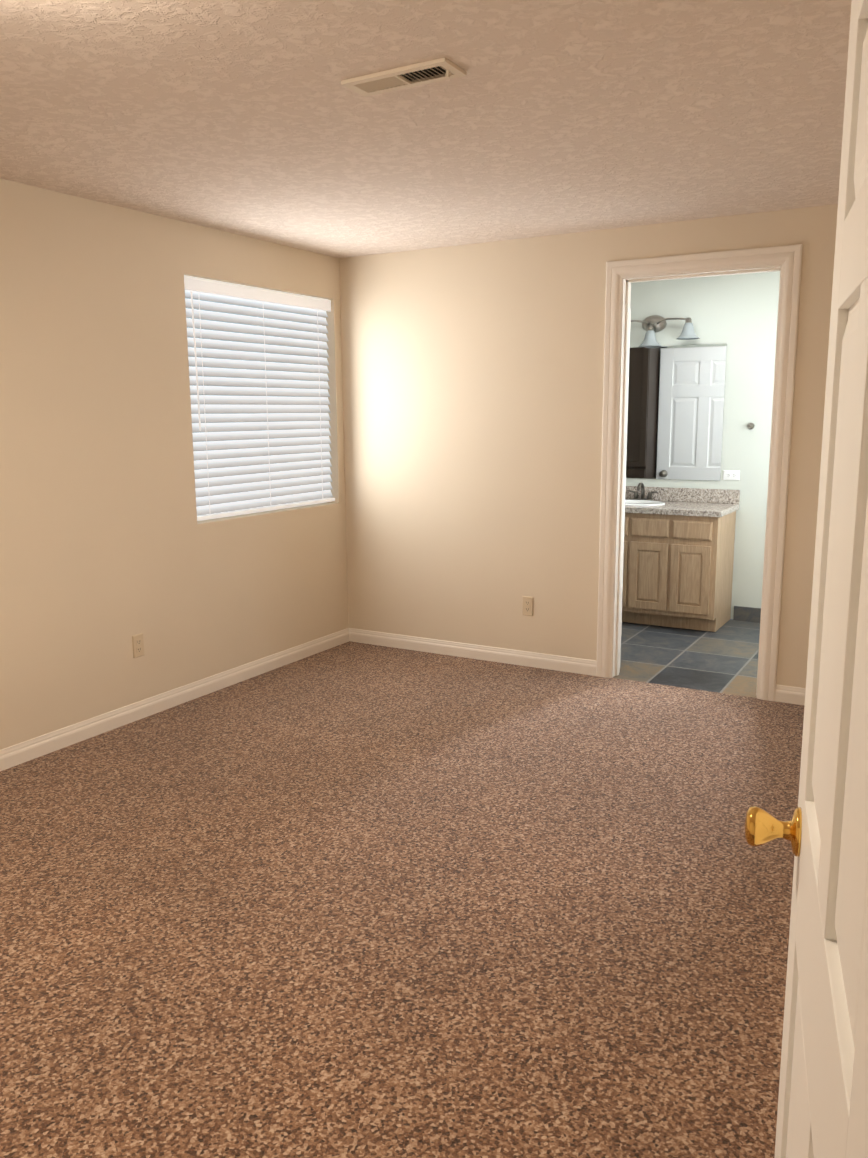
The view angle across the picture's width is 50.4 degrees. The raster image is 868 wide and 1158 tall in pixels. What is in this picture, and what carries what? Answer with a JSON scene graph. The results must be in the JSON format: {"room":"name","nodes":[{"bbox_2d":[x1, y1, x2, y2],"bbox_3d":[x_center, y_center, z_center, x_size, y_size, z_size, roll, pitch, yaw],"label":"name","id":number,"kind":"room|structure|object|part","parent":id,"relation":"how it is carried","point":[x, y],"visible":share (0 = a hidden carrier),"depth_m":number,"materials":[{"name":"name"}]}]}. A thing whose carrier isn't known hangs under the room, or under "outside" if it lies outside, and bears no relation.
{"room":"empty bedroom","nodes":[
{"label":"empty bedroom","id":0,"kind":"room"},
{"bbox_2d":[0,178,348,749],"bbox_3d":[-1.534,-0.516,4.462,0.160,2.440,7.490,5,12,30],"label":"wall","id":1,"kind":"structure","parent":0,"point":[110,545],"depth_m":4.38,"materials":[{"name":"beige paint"}]},
{"bbox_2d":[132,633,143,657],"bbox_3d":[-1.461,0.330,4.559,0.008,0.115,0.070,5,12,30],"label":"electrical outlet","id":2,"kind":"object","parent":1,"relation":"attached to","point":[138,644],"visible":1,"depth_m":4.55,"materials":[{"name":"beige plastic"}]},
{"bbox_2d":[0,628,351,770],"bbox_3d":[-1.912,0.795,3.841,0.014,0.088,5.400,5,12,30],"label":"baseboard","id":3,"kind":"structure","parent":1,"relation":"attached to","point":[30,749],"depth_m":4.68,"materials":[{"name":"white paint"}]},
{"bbox_2d":[184,275,334,520],"bbox_3d":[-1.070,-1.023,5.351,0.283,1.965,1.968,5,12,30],"label":"window blinds","id":4,"kind":"object","parent":1,"relation":"attached to","point":[259,396],"visible":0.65,"depth_m":5.25,"materials":[{"name":"white plastic"}]},
{"bbox_3d":[-1.042,-1.020,5.335,0.004,1.175,1.178,5,12,30],"label":"glass","id":5,"kind":"part","parent":4,"relation":"part of","materials":[{"name":"glass"}]},
{"bbox_2d":[0,641,803,1157],"bbox_3d":[-0.393,1.032,2.993,3.520,0.100,5.400,5,12,30],"label":"floor carpet","id":6,"kind":"object","parent":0,"point":[350,899],"visible":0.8,"depth_m":2.75,"materials":[{"name":"brown carpet"}]},
{"bbox_2d":[0,0,851,257],"bbox_3d":[0.596,-1.562,3.018,5.100,0.100,7.490,5,12,30],"label":"ceiling","id":7,"kind":"structure","parent":0,"point":[255,119],"depth_m":2.96,"materials":[{"name":"white paint"}]},
{"bbox_2d":[341,57,466,96],"bbox_3d":[-0.089,-1.420,2.631,0.345,0.029,0.125,5,12,30],"label":"ceiling vent","id":8,"kind":"object","parent":7,"relation":"in","point":[426,72],"visible":1,"depth_m":2.62,"materials":[{"name":"white metal"}]},
{"bbox_2d":[339,204,837,687],"bbox_3d":[1.029,-0.648,5.088,3.640,2.440,0.120,5,12,30],"label":"wall","id":9,"kind":"structure","parent":0,"point":[472,376],"depth_m":5.36,"materials":[{"name":"beige paint"}]},
{"bbox_2d":[348,628,596,675],"bbox_3d":[0.193,0.442,5.702,1.707,0.088,0.014,5,12,30],"label":"baseboard","id":10,"kind":"structure","parent":9,"relation":"attached to","point":[480,652],"depth_m":5.66,"materials":[{"name":"white paint"}]},
{"bbox_2d":[522,596,532,615],"bbox_3d":[0.553,0.160,5.441,0.070,0.115,0.008,5,12,30],"label":"electrical outlet","id":11,"kind":"object","parent":9,"relation":"attached to","point":[527,605],"visible":1,"depth_m":5.44,"materials":[{"name":"beige plastic"}]},
{"bbox_2d":[620,309,630,659],"bbox_3d":[0.744,-0.514,5.442,0.810,2.030,0.107,5,12,30],"label":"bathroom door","id":12,"kind":"structure","parent":9,"relation":"in","point":[625,474],"depth_m":5.23,"materials":[{"name":"white paint"}]},
{"bbox_2d":[596,244,802,700],"bbox_3d":[1.381,-0.533,4.903,0.976,2.273,0.158,5,12,30],"label":"door frame","id":13,"kind":"structure","parent":9,"relation":"attached to","point":[623,275],"depth_m":4.78,"materials":[{"name":"white paint"}]},
{"bbox_2d":[775,684,805,705],"bbox_3d":[2.110,0.624,4.611,0.767,0.088,0.014,5,12,30],"label":"baseboard","id":14,"kind":"structure","parent":9,"relation":"attached to","point":[785,694],"depth_m":4.76,"materials":[{"name":"white paint"}]},
{"bbox_2d":[613,620,759,697],"bbox_3d":[1.280,0.448,6.160,3.200,0.096,1.850,5,12,30],"label":"floor","id":15,"kind":"structure","parent":0,"point":[723,658],"depth_m":5.69,"materials":[{"name":"tile"}]},
{"bbox_2d":[622,482,739,631],"bbox_3d":[1.497,-0.194,6.663,1.232,0.976,0.566,5,12,30],"label":"bathroom vanity","id":16,"kind":"object","parent":15,"relation":"on","point":[678,559],"visible":0.54,"depth_m":6.34,"materials":[{"name":"brown wood"}]},
{"bbox_2d":[625,499,739,516],"bbox_3d":[1.494,-0.520,6.604,1.232,0.040,0.566,5,12,30],"label":"countertop","id":17,"kind":"structure","parent":16,"relation":"on","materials":[{"name":"stone"}]},
{"bbox_2d":[628,482,657,500],"bbox_3d":[1.517,-0.638,6.759,0.222,0.137,0.155,5,12,30],"label":"faucet","id":18,"kind":"object","parent":17,"relation":"on","point":[635,493],"depth_m":6.81,"materials":[{"name":"grey metal"}]},
{"bbox_2d":[625,500,664,505],"bbox_3d":[1.433,-0.487,6.636,0.456,0.194,0.350,5,12,30],"label":"sink","id":19,"kind":"object","parent":17,"relation":"in","point":[627,502],"depth_m":6.61,"materials":[{"name":"white ceramic"}]},
{"bbox_2d":[626,271,779,618],"bbox_3d":[1.815,-0.954,6.743,3.320,2.440,0.120,5,12,30],"label":"wall","id":20,"kind":"structure","parent":0,"point":[737,314],"depth_m":6.46,"materials":[{"name":"paint"}]},
{"bbox_2d":[631,315,699,346],"bbox_3d":[1.546,-1.776,6.578,0.704,0.224,0.167,5,12,30],"label":"sconce","id":21,"kind":"object","parent":20,"relation":"attached to","point":[652,325],"visible":0.71,"depth_m":6.55,"materials":[{"name":"white glass"}]},
{"bbox_2d":[626,344,726,480],"bbox_3d":[1.589,-1.212,6.749,1.040,0.950,0.006,5,12,30],"label":"mirror","id":22,"kind":"object","parent":20,"relation":"attached to","point":[675,412],"visible":0.64,"depth_m":6.65,"materials":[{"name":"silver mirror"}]},
{"bbox_2d":[625,486,739,503],"bbox_3d":[1.629,-0.631,6.822,1.232,0.100,0.026,5,12,30],"label":"backsplash","id":23,"kind":"structure","parent":20,"relation":"attached to","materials":[{"name":"stone"}]},
{"bbox_2d":[723,470,739,479],"bbox_3d":[2.109,-0.735,6.534,0.115,0.070,0.008,5,12,30],"label":"outlet","id":24,"kind":"object","parent":20,"relation":"attached to","point":[731,474],"visible":1,"depth_m":6.53,"materials":[{"name":"white plastic"}]},
{"bbox_2d":[733,606,760,622],"bbox_3d":[2.640,0.291,6.413,1.080,0.104,0.010,5,12,30],"label":"baseboard","id":25,"kind":"structure","parent":20,"relation":"attached to","point":[748,614],"depth_m":6.62,"materials":[{"name":"stone"}]},
{"bbox_2d":[747,423,753,428],"bbox_3d":[2.195,-1.062,6.398,0.048,0.048,0.050,5,12,30],"label":"hook","id":26,"kind":"object","parent":20,"relation":"attached to","point":[750,425],"visible":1,"depth_m":6.40,"materials":[{"name":"silver metal"}]},
{"bbox_3d":[1.144,-0.058,1.819,0.120,2.440,5.520,5,12,30],"label":"wall","id":27,"kind":"structure","parent":0,"visible":0},
{"bbox_2d":[744,0,867,1157],"bbox_3d":[0.383,0.303,0.939,0.252,2.030,0.800,5,12,30],"label":"entry door","id":28,"kind":"structure","parent":27,"relation":"in","point":[822,1111],"depth_m":0.93,"materials":[{"name":"white paint"}]},
{"bbox_3d":[0.517,0.347,1.254,0.179,0.066,0.084,5,12,30],"label":"knob","id":29,"kind":"part","parent":28,"relation":"part of","materials":[{"name":"gold metal"}]}
]}

